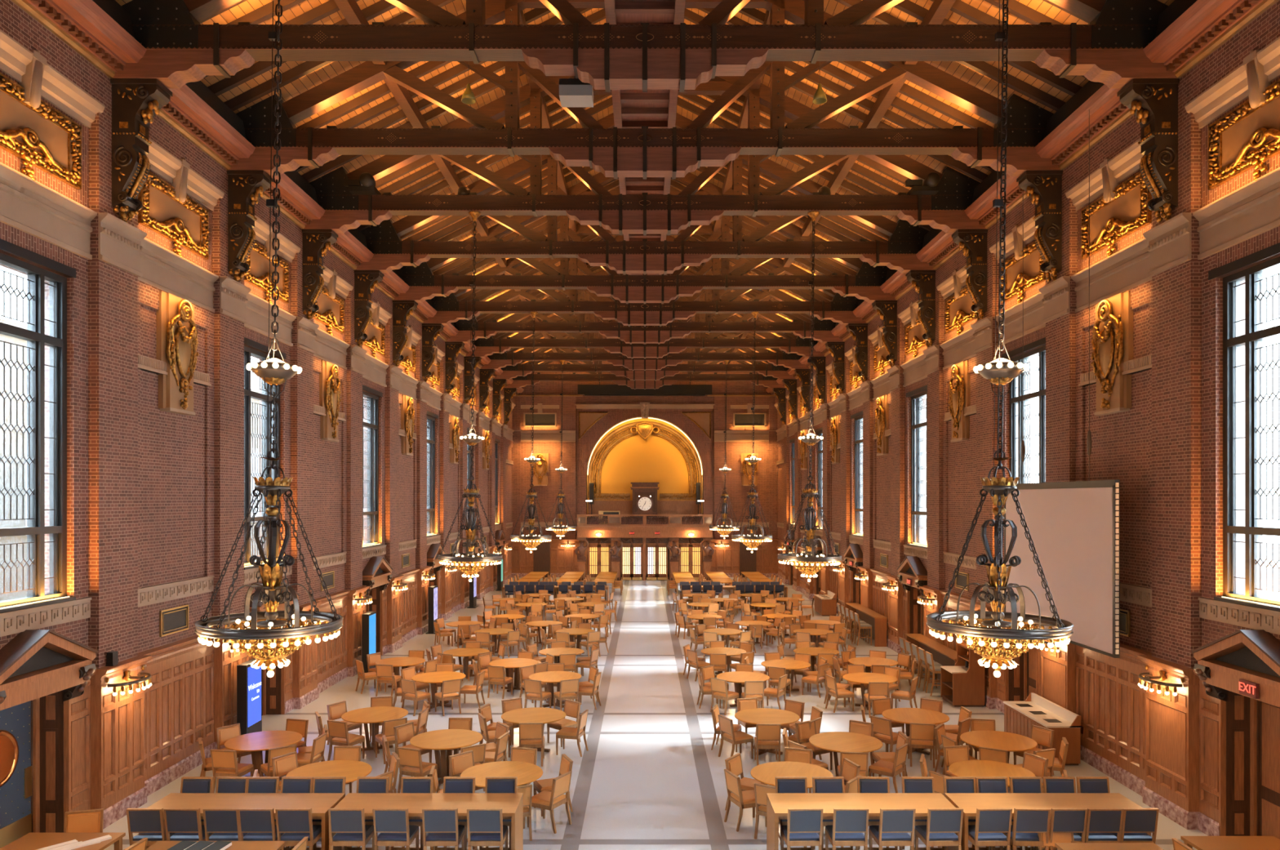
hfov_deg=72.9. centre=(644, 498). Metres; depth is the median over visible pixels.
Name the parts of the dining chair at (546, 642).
backrest, frame, seat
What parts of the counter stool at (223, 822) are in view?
backrest, seat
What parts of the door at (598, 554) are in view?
glass, glass, glass, glass, glass, glass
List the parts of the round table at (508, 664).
leg, leg, leg, leg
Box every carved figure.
[574,537,589,580]
[608,537,622,580]
[666,537,680,580]
[700,537,714,580]
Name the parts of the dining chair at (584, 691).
seat rail, seat, leg, frame, backrest, leg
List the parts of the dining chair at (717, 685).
leg, backrest, frame, seat rail, seat, leg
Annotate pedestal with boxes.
[630,482,659,516]
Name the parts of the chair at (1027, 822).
seat, seat rail, frame, backrest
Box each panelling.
[71,669,96,811]
[89,654,151,828]
[137,634,215,795]
[213,622,251,749]
[248,622,293,713]
[292,600,321,708]
[315,590,350,693]
[344,586,369,676]
[362,585,387,654]
[386,574,404,652]
[398,568,419,643]
[416,565,431,634]
[438,569,441,618]
[440,561,452,620]
[451,564,461,613]
[460,571,469,608]
[476,549,484,599]
[482,546,492,594]
[489,545,498,591]
[501,541,509,583]
[506,539,511,579]
[511,538,578,577]
[589,500,701,516]
[711,538,777,577]
[776,539,783,579]
[780,541,788,583]
[787,549,789,584]
[791,545,799,591]
[797,546,805,594]
[804,565,813,599]
[812,577,814,599]
[820,562,829,594]
[829,562,838,613]
[837,560,848,620]
[848,569,850,602]
[857,565,873,609]
[870,568,890,643]
[884,574,902,652]
[902,585,927,649]
[920,586,945,644]
[939,590,971,651]
[967,600,997,708]
[995,627,1040,713]
[1040,640,1075,713]
[1075,643,1151,795]
[1137,654,1199,829]
[1193,669,1219,835]
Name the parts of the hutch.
panel, panel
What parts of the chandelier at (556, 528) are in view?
stem, chain, support chain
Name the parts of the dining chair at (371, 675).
leg, backrest, frame, leg, seat, seat rail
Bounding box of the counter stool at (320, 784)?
[306,776,346,849]
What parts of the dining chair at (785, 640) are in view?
frame, seat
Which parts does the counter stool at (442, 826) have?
backrest, seat rail, seat, leg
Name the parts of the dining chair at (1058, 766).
seat rail, seat, backrest, frame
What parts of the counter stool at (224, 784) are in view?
backrest, frame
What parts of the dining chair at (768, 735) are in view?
leg, leg, seat rail, seat, backrest, frame, leg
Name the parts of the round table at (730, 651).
leg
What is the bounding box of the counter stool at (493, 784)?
[479,776,517,849]
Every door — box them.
[0,629,98,848]
[244,578,300,715]
[362,555,392,655]
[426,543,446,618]
[471,535,481,568]
[494,529,505,583]
[533,538,551,577]
[587,537,610,580]
[620,537,642,580]
[645,537,668,580]
[679,537,702,580]
[737,539,756,577]
[783,529,794,585]
[814,535,822,594]
[843,543,862,604]
[896,555,927,635]
[991,599,1037,701]
[1191,629,1279,839]
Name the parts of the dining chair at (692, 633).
backrest, frame, seat, seat rail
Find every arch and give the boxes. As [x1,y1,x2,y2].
[574,404,715,517]
[587,421,702,500]
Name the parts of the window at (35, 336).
sill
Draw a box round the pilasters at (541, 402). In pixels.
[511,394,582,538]
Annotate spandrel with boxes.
[578,411,711,439]
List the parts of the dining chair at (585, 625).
seat, backrest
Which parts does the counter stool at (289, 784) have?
backrest, frame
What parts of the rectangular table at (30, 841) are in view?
leg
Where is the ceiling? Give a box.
[115,0,1174,364]
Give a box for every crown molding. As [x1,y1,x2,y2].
[11,0,524,395]
[765,0,1278,395]
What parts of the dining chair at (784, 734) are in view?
frame, backrest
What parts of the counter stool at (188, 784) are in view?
backrest, frame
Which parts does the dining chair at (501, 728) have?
seat, backrest, frame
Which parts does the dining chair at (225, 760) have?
leg, backrest, frame, seat rail, seat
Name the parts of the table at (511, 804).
leg panel, leg panel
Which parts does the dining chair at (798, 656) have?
seat rail, seat, backrest, frame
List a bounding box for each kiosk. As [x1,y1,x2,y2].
[236,658,262,734]
[360,610,376,673]
[425,585,437,633]
[466,576,478,608]
[495,557,502,591]
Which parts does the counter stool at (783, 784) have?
seat rail, frame, backrest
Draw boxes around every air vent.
[159,604,188,636]
[320,570,334,591]
[401,553,409,568]
[449,542,455,553]
[523,413,556,426]
[733,413,765,426]
[834,542,839,553]
[880,553,888,568]
[955,571,968,591]
[1120,608,1130,636]
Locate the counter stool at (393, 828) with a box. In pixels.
[373,807,419,849]
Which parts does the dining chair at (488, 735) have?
backrest, frame, seat rail, seat, leg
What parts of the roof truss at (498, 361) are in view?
queen post, queen post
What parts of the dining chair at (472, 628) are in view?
backrest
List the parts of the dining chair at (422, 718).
seat, seat rail, frame, backrest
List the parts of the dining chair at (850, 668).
frame, backrest, seat rail, seat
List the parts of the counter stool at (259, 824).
backrest, frame, seat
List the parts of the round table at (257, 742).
leg, leg, leg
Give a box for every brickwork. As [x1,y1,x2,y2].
[0,70,511,428]
[137,280,512,588]
[777,76,1279,429]
[777,280,1151,588]
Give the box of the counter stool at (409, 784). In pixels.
[391,776,433,849]
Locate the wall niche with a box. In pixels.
[586,416,703,521]
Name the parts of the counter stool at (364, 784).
seat, seat rail, backrest, frame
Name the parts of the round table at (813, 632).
leg, leg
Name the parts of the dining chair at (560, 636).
backrest, frame, seat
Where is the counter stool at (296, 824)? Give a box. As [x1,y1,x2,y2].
[275,808,321,849]
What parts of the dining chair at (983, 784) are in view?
frame, backrest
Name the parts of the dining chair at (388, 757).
leg, frame, backrest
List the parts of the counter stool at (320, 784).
seat, seat rail, backrest, frame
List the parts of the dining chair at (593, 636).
seat rail, seat, frame, backrest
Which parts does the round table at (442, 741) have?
leg, leg, leg, leg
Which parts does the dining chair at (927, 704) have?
backrest, frame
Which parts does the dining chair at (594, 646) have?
seat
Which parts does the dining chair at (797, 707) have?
seat rail, seat, backrest, frame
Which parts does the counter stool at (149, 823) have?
backrest, seat rail, seat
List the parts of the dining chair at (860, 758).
seat, backrest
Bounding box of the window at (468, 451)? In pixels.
[466,426,474,523]
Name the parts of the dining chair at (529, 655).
backrest, frame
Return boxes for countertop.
[813,590,835,599]
[845,602,887,618]
[905,633,956,660]
[1003,692,1079,727]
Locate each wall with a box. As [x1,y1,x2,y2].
[0,0,514,652]
[518,335,771,538]
[575,524,715,580]
[774,0,1279,652]
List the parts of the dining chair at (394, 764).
backrest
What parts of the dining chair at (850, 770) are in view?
backrest, frame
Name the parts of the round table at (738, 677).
leg, leg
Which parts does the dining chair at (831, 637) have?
frame, backrest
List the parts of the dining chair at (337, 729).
leg, backrest, frame, seat rail, seat, leg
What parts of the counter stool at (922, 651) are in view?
leg, backrest, frame, leg, seat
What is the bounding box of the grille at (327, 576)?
[322,572,333,589]
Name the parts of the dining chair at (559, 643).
frame, backrest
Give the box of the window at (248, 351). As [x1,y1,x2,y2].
[244,337,285,569]
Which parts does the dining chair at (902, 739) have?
seat, seat rail, backrest, frame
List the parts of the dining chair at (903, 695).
seat rail, seat, backrest, frame, leg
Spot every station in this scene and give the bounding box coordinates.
[813,590,836,615]
[1003,692,1080,764]
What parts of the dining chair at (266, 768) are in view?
seat rail, seat, backrest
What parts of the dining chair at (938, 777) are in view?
backrest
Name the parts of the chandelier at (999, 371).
bulb, bulb, bulb, bulb, support chain, support chain, bulb, bulb, bulb, bulb, bulb, bulb, bulb, bulb, bulb, stem, bulb, support chain, bulb, gilt crown, chain, bulb, bulb, bulb, bulb, bulb, bulb, bulb, bulb, support chain, support chain, bulb, bulb, bulb, bulb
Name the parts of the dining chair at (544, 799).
leg, seat, seat rail, leg, frame, backrest, leg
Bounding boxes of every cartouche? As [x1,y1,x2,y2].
[156,290,199,415]
[319,360,341,441]
[400,394,414,455]
[449,415,459,463]
[482,429,489,469]
[531,453,548,485]
[741,453,758,485]
[799,429,807,469]
[829,415,839,463]
[875,394,888,455]
[947,360,970,441]
[1090,290,1133,415]
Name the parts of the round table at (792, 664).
leg, leg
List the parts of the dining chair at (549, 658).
backrest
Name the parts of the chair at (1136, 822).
seat, seat rail, backrest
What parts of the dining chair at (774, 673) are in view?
backrest, frame, seat rail, seat, leg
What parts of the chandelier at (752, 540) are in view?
support chain, support chain, support chain, stem, gilt crown, chain, support chain, support chain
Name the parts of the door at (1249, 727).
frame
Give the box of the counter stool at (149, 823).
[126,807,175,845]
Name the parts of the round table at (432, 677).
leg, leg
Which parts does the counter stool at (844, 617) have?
frame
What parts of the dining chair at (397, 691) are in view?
frame, seat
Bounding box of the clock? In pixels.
[632,495,657,514]
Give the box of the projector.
[559,75,593,106]
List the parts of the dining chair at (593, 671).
seat, backrest, frame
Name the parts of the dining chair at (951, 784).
frame, backrest, seat rail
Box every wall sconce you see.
[105,664,151,695]
[227,639,244,652]
[354,591,372,604]
[392,579,408,591]
[422,569,435,580]
[445,562,457,571]
[493,547,501,553]
[504,544,511,550]
[560,541,575,546]
[714,541,729,546]
[777,544,785,550]
[832,563,844,571]
[854,569,866,580]
[881,579,897,591]
[917,591,935,604]
[1033,639,1061,652]
[1137,664,1184,695]
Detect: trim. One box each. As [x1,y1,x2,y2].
[0,29,515,410]
[137,354,513,464]
[773,35,1279,410]
[776,354,1151,464]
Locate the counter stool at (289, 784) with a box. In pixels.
[274,776,313,849]
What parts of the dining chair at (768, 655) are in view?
frame, backrest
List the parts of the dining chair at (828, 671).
leg, frame, backrest, seat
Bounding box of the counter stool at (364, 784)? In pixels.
[344,776,389,849]
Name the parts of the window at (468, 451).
frame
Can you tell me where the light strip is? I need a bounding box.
[586,417,702,475]
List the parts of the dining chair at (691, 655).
leg, backrest, frame, seat rail, seat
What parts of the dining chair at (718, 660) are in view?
backrest, seat, seat rail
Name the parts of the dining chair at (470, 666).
seat rail, frame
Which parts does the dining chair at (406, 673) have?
backrest, frame, seat, seat rail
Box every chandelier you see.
[194,0,342,677]
[438,211,502,582]
[510,311,551,552]
[545,360,576,538]
[709,360,739,538]
[731,311,773,552]
[777,211,841,582]
[926,0,1073,677]
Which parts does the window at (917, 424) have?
sill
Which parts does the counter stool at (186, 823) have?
backrest, seat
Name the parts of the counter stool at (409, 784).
seat rail, seat, backrest, frame, leg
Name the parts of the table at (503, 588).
leg panel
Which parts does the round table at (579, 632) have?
leg, leg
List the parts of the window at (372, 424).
sill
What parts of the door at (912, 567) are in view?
frame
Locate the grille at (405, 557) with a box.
[402,554,408,566]
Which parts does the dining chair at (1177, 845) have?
backrest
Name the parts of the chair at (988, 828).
seat, seat rail, backrest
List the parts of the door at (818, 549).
frame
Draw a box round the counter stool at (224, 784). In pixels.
[200,776,248,824]
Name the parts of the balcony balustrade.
openwork panel, openwork panel, openwork panel, openwork panel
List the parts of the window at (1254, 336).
sill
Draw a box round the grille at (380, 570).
[374,567,383,574]
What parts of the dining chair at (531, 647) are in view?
frame, backrest, seat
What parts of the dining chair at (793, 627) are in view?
frame, backrest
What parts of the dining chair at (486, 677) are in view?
frame, seat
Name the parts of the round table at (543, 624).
leg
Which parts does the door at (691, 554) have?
glass, glass, glass, glass, glass, glass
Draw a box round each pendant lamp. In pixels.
[461,83,475,104]
[812,83,826,104]
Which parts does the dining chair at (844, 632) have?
backrest, frame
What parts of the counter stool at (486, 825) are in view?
backrest, seat, seat rail, leg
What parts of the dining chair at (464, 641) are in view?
frame, seat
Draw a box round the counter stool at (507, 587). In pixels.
[504,584,515,597]
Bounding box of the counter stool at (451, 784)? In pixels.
[434,776,475,849]
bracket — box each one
[110,79,172,222]
[226,170,273,281]
[302,229,337,319]
[354,270,384,346]
[392,300,417,366]
[422,323,444,382]
[444,342,464,394]
[463,356,481,403]
[480,368,495,412]
[493,378,506,418]
[503,387,517,424]
[772,387,786,424]
[782,378,796,418]
[794,368,809,412]
[808,356,826,404]
[825,342,844,393]
[845,323,867,382]
[871,300,897,366]
[905,270,935,346]
[951,229,987,319]
[1016,170,1062,281]
[1116,79,1179,222]
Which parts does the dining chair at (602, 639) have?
seat, frame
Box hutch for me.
[940,641,984,706]
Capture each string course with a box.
[0,161,514,441]
[775,167,1279,441]
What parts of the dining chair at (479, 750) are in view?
frame, backrest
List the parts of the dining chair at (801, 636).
backrest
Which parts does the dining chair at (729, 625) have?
seat, seat rail, backrest, frame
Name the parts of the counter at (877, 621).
panel, panel, panel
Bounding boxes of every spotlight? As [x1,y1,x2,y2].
[343,172,382,195]
[905,172,940,195]
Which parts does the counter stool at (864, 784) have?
frame, seat rail, backrest, seat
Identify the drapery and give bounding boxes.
[611,555,619,559]
[670,555,678,559]
[702,555,711,559]
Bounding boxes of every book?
[167,840,196,849]
[185,840,214,849]
[203,840,231,849]
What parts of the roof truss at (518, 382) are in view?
queen post, queen post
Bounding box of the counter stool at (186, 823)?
[163,808,213,840]
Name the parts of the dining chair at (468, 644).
seat, backrest, frame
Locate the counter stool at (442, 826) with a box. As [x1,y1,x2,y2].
[422,807,464,849]
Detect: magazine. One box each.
[35,839,78,849]
[47,840,82,849]
[52,834,111,849]
[75,840,100,848]
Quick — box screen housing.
[577,382,711,395]
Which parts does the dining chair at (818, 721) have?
seat, frame, backrest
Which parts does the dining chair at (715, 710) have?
leg, frame, backrest, seat rail, seat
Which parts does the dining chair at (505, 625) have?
seat, backrest, frame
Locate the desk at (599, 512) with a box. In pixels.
[598,511,620,524]
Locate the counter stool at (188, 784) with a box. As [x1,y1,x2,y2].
[164,776,213,822]
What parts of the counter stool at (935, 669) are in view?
leg, backrest, frame, leg, seat rail, seat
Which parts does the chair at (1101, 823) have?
seat, seat rail, backrest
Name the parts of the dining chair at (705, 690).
leg, backrest, frame, leg, seat, seat rail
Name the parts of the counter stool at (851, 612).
frame, leg, seat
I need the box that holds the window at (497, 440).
[494,438,499,524]
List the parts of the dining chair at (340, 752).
backrest, frame, leg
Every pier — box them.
[88,109,137,667]
[211,195,244,628]
[290,250,313,605]
[345,288,362,590]
[385,316,398,576]
[415,337,426,568]
[440,355,448,553]
[458,368,466,552]
[475,379,482,549]
[488,389,494,546]
[500,398,506,542]
[783,397,789,542]
[794,390,800,546]
[807,381,814,524]
[822,368,830,553]
[840,355,849,559]
[862,337,874,568]
[890,316,904,577]
[927,288,944,590]
[976,250,999,605]
[1045,195,1077,482]
[1151,109,1201,667]
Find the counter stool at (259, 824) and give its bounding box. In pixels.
[237,808,288,849]
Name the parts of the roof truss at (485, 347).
queen post, queen post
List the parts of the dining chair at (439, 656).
backrest, frame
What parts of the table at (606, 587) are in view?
leg panel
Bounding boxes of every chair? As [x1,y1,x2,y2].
[63,808,103,832]
[123,837,147,849]
[198,737,217,776]
[209,748,253,792]
[215,723,251,763]
[253,768,280,792]
[260,743,297,776]
[271,751,297,790]
[285,718,308,747]
[291,836,308,849]
[296,724,328,767]
[297,732,327,766]
[315,711,333,740]
[326,700,362,744]
[327,720,364,760]
[333,745,361,792]
[355,659,381,693]
[366,652,391,686]
[369,695,392,742]
[374,717,407,764]
[375,663,401,696]
[376,770,393,792]
[382,734,412,776]
[389,751,399,792]
[392,672,414,707]
[393,721,431,762]
[395,707,428,752]
[396,746,437,792]
[400,666,429,702]
[400,678,431,715]
[406,700,429,731]
[408,649,424,672]
[415,658,438,692]
[419,652,443,671]
[426,648,431,660]
[429,764,443,792]
[431,644,455,671]
[433,622,453,646]
[434,678,461,715]
[435,617,456,643]
[435,662,453,692]
[438,653,462,680]
[448,717,472,750]
[448,742,485,791]
[448,750,483,790]
[457,616,471,639]
[457,624,470,648]
[460,627,475,648]
[460,670,484,707]
[462,641,480,672]
[467,651,492,680]
[468,623,480,638]
[471,658,494,692]
[475,621,494,635]
[475,631,494,655]
[476,614,494,628]
[477,653,502,688]
[477,712,510,757]
[478,703,511,745]
[480,617,497,639]
[480,731,509,763]
[482,596,495,614]
[483,610,501,626]
[485,721,509,760]
[487,665,512,698]
[491,643,506,674]
[492,594,502,614]
[495,617,508,635]
[495,622,514,648]
[499,600,506,614]
[499,630,519,657]
[501,697,522,744]
[503,784,532,844]
[505,602,522,622]
[506,599,523,619]
[506,609,519,625]
[509,625,528,652]
[511,746,537,794]
[512,618,529,641]
[512,650,533,675]
[513,594,529,613]
[514,591,524,609]
[515,593,525,611]
[515,614,534,632]
[516,597,533,614]
[517,622,537,647]
[519,664,546,702]
[519,722,544,766]
[520,610,538,633]
[521,661,547,693]
[523,678,551,707]
[525,643,546,662]
[527,770,572,833]
[528,604,542,616]
[530,615,542,641]
[532,598,543,615]
[533,753,573,816]
[537,590,547,608]
[538,594,549,612]
[540,627,556,655]
[543,595,554,616]
[543,623,555,648]
[545,600,558,620]
[545,653,555,662]
[546,662,564,699]
[546,698,581,746]
[548,591,562,609]
[549,616,568,638]
[550,640,565,659]
[551,613,569,628]
[551,623,562,638]
[553,678,579,710]
[554,599,567,616]
[555,610,569,627]
[555,631,575,648]
[555,709,588,756]
[556,593,567,611]
[559,653,576,672]
[565,599,579,614]
[566,593,581,608]
[568,590,583,602]
[568,603,586,619]
[569,616,582,639]
[569,620,577,644]
[572,666,598,702]
[573,622,591,649]
[574,671,601,709]
[575,648,599,675]
[576,643,599,675]
[577,597,592,608]
[579,608,591,629]
[579,631,600,656]
[580,594,591,608]
[589,598,601,618]
[589,604,604,621]
[591,594,600,598]
[591,614,608,636]
[593,610,611,634]
[594,626,608,653]
[597,589,606,608]
[600,591,613,608]
[604,600,617,621]
[611,578,622,594]
[613,577,622,593]
[614,575,622,591]
[666,575,675,591]
[666,577,676,592]
[667,578,678,595]
[671,592,686,611]
[674,611,692,635]
[676,614,696,639]
[677,599,693,620]
[680,602,697,622]
[681,589,692,607]
[683,644,705,675]
[686,648,710,680]
[688,627,708,651]
[691,609,703,628]
[692,595,701,608]
[695,623,707,648]
[697,671,720,708]
[700,598,711,610]
[700,664,728,702]
[701,594,716,613]
[702,617,715,635]
[703,604,719,614]
[703,631,717,657]
[706,590,715,597]
[709,640,724,647]
[709,653,727,671]
[710,677,738,715]
[711,592,722,606]
[711,704,741,751]
[715,600,729,617]
[715,609,727,627]
[716,613,733,627]
[717,714,753,759]
[720,599,733,614]
[722,617,742,640]
[724,594,737,614]
[724,621,740,646]
[724,622,739,648]
[724,752,766,810]
[724,768,766,831]
[729,631,751,648]
[729,641,753,664]
[729,651,754,671]
[730,592,745,612]
[733,590,748,606]
[733,596,747,616]
[735,663,753,686]
[737,626,755,653]
[737,697,758,743]
[740,600,755,620]
[741,615,756,638]
[741,680,764,707]
[742,603,759,615]
[744,656,766,688]
[748,624,762,648]
[750,611,766,633]
[751,595,761,613]
[754,723,781,765]
[754,782,775,839]
[755,615,773,637]
[760,590,769,602]
[760,674,787,709]
[762,608,777,628]
[763,617,782,642]
[764,652,780,686]
[765,598,776,619]
[765,621,786,645]
[766,594,782,604]
[767,666,791,700]
[768,604,785,619]
[777,643,794,659]
[778,616,795,637]
[779,600,793,614]
[780,626,796,648]
[780,698,804,736]
[780,807,822,849]
[782,727,813,758]
[784,746,811,792]
[785,609,803,632]
[786,599,799,613]
[787,716,822,759]
[787,740,828,769]
[788,622,800,648]
[788,652,810,685]
[789,706,822,735]
[791,593,802,610]
[795,631,815,647]
[795,640,816,671]
[795,720,832,769]
[799,614,810,628]
[801,596,813,616]
[801,662,828,697]
[802,657,827,691]
[803,622,821,642]
[813,653,834,676]
[816,622,829,643]
[817,631,839,657]
[822,640,838,673]
[823,666,849,703]
[825,674,854,712]
[825,807,868,849]
[829,615,841,638]
[831,648,853,676]
[831,656,856,690]
[833,622,845,640]
[836,644,856,664]
[836,751,868,776]
[838,626,847,650]
[840,618,853,644]
[840,649,866,680]
[840,757,860,792]
[844,774,861,792]
[846,664,867,692]
[848,720,873,764]
[860,704,888,751]
[863,681,888,717]
[868,742,908,792]
[868,807,915,849]
[869,649,886,668]
[870,715,897,752]
[871,664,889,697]
[871,697,904,743]
[871,731,909,776]
[883,666,900,701]
[890,676,918,708]
[893,652,911,685]
[894,657,915,690]
[907,722,935,768]
[919,753,936,792]
[920,697,942,737]
[928,770,946,795]
[933,723,970,772]
[934,716,971,759]
[941,734,978,774]
[942,744,969,776]
[944,706,972,747]
[968,807,1012,849]
[969,718,995,758]
[978,746,1009,789]
[1000,807,1050,849]
[1008,751,1048,787]
[1013,724,1054,774]
[1015,747,1055,776]
[1034,808,1087,849]
[1037,826,1074,849]
[1047,737,1068,775]
[1061,768,1067,776]
[1076,807,1123,842]
[1111,807,1159,843]
[1172,838,1193,849]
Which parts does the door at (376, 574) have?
frame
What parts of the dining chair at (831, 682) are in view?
leg, backrest, frame, leg, seat rail, seat, leg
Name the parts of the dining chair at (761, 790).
leg, seat rail, seat, frame, backrest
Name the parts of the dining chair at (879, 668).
backrest, frame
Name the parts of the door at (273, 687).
frame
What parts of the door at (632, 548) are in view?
glass, glass, kick plate, glass, glass, glass, glass, kick plate, glass, glass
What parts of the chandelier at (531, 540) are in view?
support chain, support chain, stem, gilt crown, chain, support chain, support chain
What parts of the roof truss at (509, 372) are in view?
queen post, queen post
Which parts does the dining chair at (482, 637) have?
backrest, frame, seat rail, seat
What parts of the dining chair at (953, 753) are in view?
seat, backrest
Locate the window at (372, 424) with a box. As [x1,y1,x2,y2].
[362,384,382,548]
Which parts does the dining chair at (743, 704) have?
seat rail, backrest, frame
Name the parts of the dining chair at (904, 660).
seat, backrest, frame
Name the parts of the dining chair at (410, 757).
leg, backrest, frame, seat rail, seat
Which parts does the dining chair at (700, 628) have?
frame, backrest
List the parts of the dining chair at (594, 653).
seat, seat rail, frame, backrest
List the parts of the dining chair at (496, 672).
leg, backrest, frame, seat rail, seat, leg, leg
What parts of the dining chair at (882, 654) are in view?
backrest, frame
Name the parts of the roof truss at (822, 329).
queen post, queen post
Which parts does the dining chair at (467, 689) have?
seat, seat rail, leg, frame, backrest, leg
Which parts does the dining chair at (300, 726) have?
backrest, seat, seat rail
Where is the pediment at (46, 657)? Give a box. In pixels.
[7,646,75,678]
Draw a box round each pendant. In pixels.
[113,205,138,222]
[228,269,246,281]
[302,310,316,319]
[355,337,365,346]
[393,359,402,366]
[422,375,430,382]
[445,388,452,394]
[860,374,866,382]
[888,358,894,366]
[925,337,932,346]
[974,308,983,319]
[1045,266,1057,281]
[1154,202,1171,222]
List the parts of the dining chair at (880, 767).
seat, seat rail, leg, frame, backrest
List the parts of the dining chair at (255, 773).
frame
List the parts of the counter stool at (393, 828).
backrest, seat, seat rail, leg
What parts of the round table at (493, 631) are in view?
leg, leg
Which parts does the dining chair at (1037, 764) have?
backrest, frame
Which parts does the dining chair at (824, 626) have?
seat, backrest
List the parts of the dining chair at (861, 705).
frame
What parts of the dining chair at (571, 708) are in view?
leg, seat rail, seat, backrest, frame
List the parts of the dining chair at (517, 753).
backrest, frame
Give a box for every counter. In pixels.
[845,602,887,646]
[905,633,956,679]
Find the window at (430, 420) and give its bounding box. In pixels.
[426,410,438,537]
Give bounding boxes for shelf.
[940,666,968,673]
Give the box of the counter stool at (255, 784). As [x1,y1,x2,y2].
[247,776,279,792]
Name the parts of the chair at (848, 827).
leg, seat, seat rail, backrest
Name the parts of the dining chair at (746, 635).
seat, frame, backrest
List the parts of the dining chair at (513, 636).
seat, seat rail, frame, backrest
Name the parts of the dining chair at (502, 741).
seat rail, seat, frame, backrest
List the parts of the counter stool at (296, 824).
backrest, seat, seat rail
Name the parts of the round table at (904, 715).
leg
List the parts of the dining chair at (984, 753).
backrest, frame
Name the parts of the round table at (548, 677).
leg, leg, leg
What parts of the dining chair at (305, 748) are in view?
seat, frame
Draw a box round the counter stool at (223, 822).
[202,807,247,840]
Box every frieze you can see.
[0,522,512,636]
[777,522,1279,634]
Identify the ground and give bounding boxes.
[1262,563,1279,599]
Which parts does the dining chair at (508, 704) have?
seat rail, frame, leg, backrest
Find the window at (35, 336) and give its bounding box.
[0,238,75,613]
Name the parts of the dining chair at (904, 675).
seat rail, seat, frame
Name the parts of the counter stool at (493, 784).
backrest, frame, seat rail, seat, leg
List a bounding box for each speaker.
[106,650,118,666]
[457,186,470,195]
[589,482,595,517]
[694,482,701,517]
[817,186,831,195]
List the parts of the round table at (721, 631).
leg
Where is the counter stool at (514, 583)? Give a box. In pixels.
[507,581,518,597]
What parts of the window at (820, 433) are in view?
frame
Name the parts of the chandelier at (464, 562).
support chain, support chain, support chain, stem, gilt crown, chain, support chain, support chain, support chain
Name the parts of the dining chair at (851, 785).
backrest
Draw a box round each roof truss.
[110,0,1178,92]
[227,0,1062,178]
[302,75,987,235]
[354,112,933,275]
[392,172,896,303]
[422,223,866,326]
[444,235,844,344]
[464,269,826,358]
[480,296,808,370]
[493,316,795,380]
[505,320,784,389]
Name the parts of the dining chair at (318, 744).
seat, seat rail, frame, backrest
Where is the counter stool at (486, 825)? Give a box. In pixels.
[466,808,508,849]
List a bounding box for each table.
[0,832,125,849]
[145,840,285,849]
[146,792,345,849]
[224,729,302,779]
[285,760,372,783]
[328,792,523,849]
[341,706,408,753]
[375,656,425,690]
[409,728,482,783]
[411,671,466,708]
[443,647,489,679]
[445,620,483,644]
[460,760,542,787]
[474,627,513,654]
[488,657,537,691]
[489,613,525,634]
[492,597,522,613]
[501,706,565,751]
[502,585,556,598]
[515,602,546,621]
[516,578,539,584]
[520,574,544,581]
[525,593,551,610]
[525,620,562,644]
[527,571,548,580]
[528,671,582,707]
[538,647,584,662]
[553,597,583,615]
[555,585,608,605]
[555,627,595,653]
[556,578,578,584]
[559,574,581,581]
[564,571,584,580]
[564,613,599,622]
[575,593,604,607]
[577,601,606,621]
[593,578,614,592]
[595,574,616,584]
[598,571,617,580]
[672,571,691,583]
[673,574,693,580]
[675,578,695,595]
[681,585,733,601]
[683,593,711,609]
[686,613,721,635]
[687,602,718,619]
[701,647,746,676]
[702,627,742,647]
[705,571,725,585]
[708,574,730,581]
[711,578,733,595]
[711,597,737,616]
[716,671,769,706]
[733,585,787,605]
[734,620,772,644]
[734,707,799,755]
[739,593,766,611]
[741,571,762,580]
[745,574,768,581]
[750,578,774,595]
[750,602,782,619]
[750,760,833,787]
[760,659,810,693]
[762,613,797,635]
[766,792,958,849]
[774,597,804,614]
[793,628,833,647]
[793,647,839,671]
[803,619,840,641]
[808,731,883,785]
[842,672,897,710]
[848,657,897,688]
[882,707,949,755]
[944,792,1151,849]
[948,760,1035,786]
[960,729,1037,763]
[1054,842,1164,849]
[1180,835,1279,849]
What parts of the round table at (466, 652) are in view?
leg, leg, leg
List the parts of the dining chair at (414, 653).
seat, backrest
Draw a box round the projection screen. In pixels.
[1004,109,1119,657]
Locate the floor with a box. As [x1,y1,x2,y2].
[102,577,1208,849]
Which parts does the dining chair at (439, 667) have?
backrest, frame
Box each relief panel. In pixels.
[0,72,82,189]
[137,171,209,259]
[244,241,289,304]
[313,286,345,336]
[362,318,385,358]
[399,342,416,375]
[427,360,440,388]
[450,374,460,399]
[468,386,475,408]
[484,395,489,416]
[496,404,501,422]
[788,404,792,422]
[800,395,805,416]
[813,386,821,408]
[829,374,840,399]
[848,360,862,388]
[873,342,889,376]
[904,318,926,358]
[944,286,976,336]
[1000,241,1045,304]
[1080,171,1151,259]
[1207,78,1279,189]
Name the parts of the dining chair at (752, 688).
seat rail, seat, frame, backrest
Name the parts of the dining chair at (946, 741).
backrest, frame, seat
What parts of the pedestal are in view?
cornice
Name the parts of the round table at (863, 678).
leg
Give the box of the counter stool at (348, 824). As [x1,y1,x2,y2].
[328,807,374,849]
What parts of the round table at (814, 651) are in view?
leg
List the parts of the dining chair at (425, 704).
seat, backrest, frame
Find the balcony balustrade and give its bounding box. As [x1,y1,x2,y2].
[577,514,712,526]
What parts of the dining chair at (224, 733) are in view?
frame, backrest, seat, seat rail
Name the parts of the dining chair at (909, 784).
frame, backrest, seat rail, seat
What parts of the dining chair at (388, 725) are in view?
leg, leg, seat rail, seat, frame, backrest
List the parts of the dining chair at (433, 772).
backrest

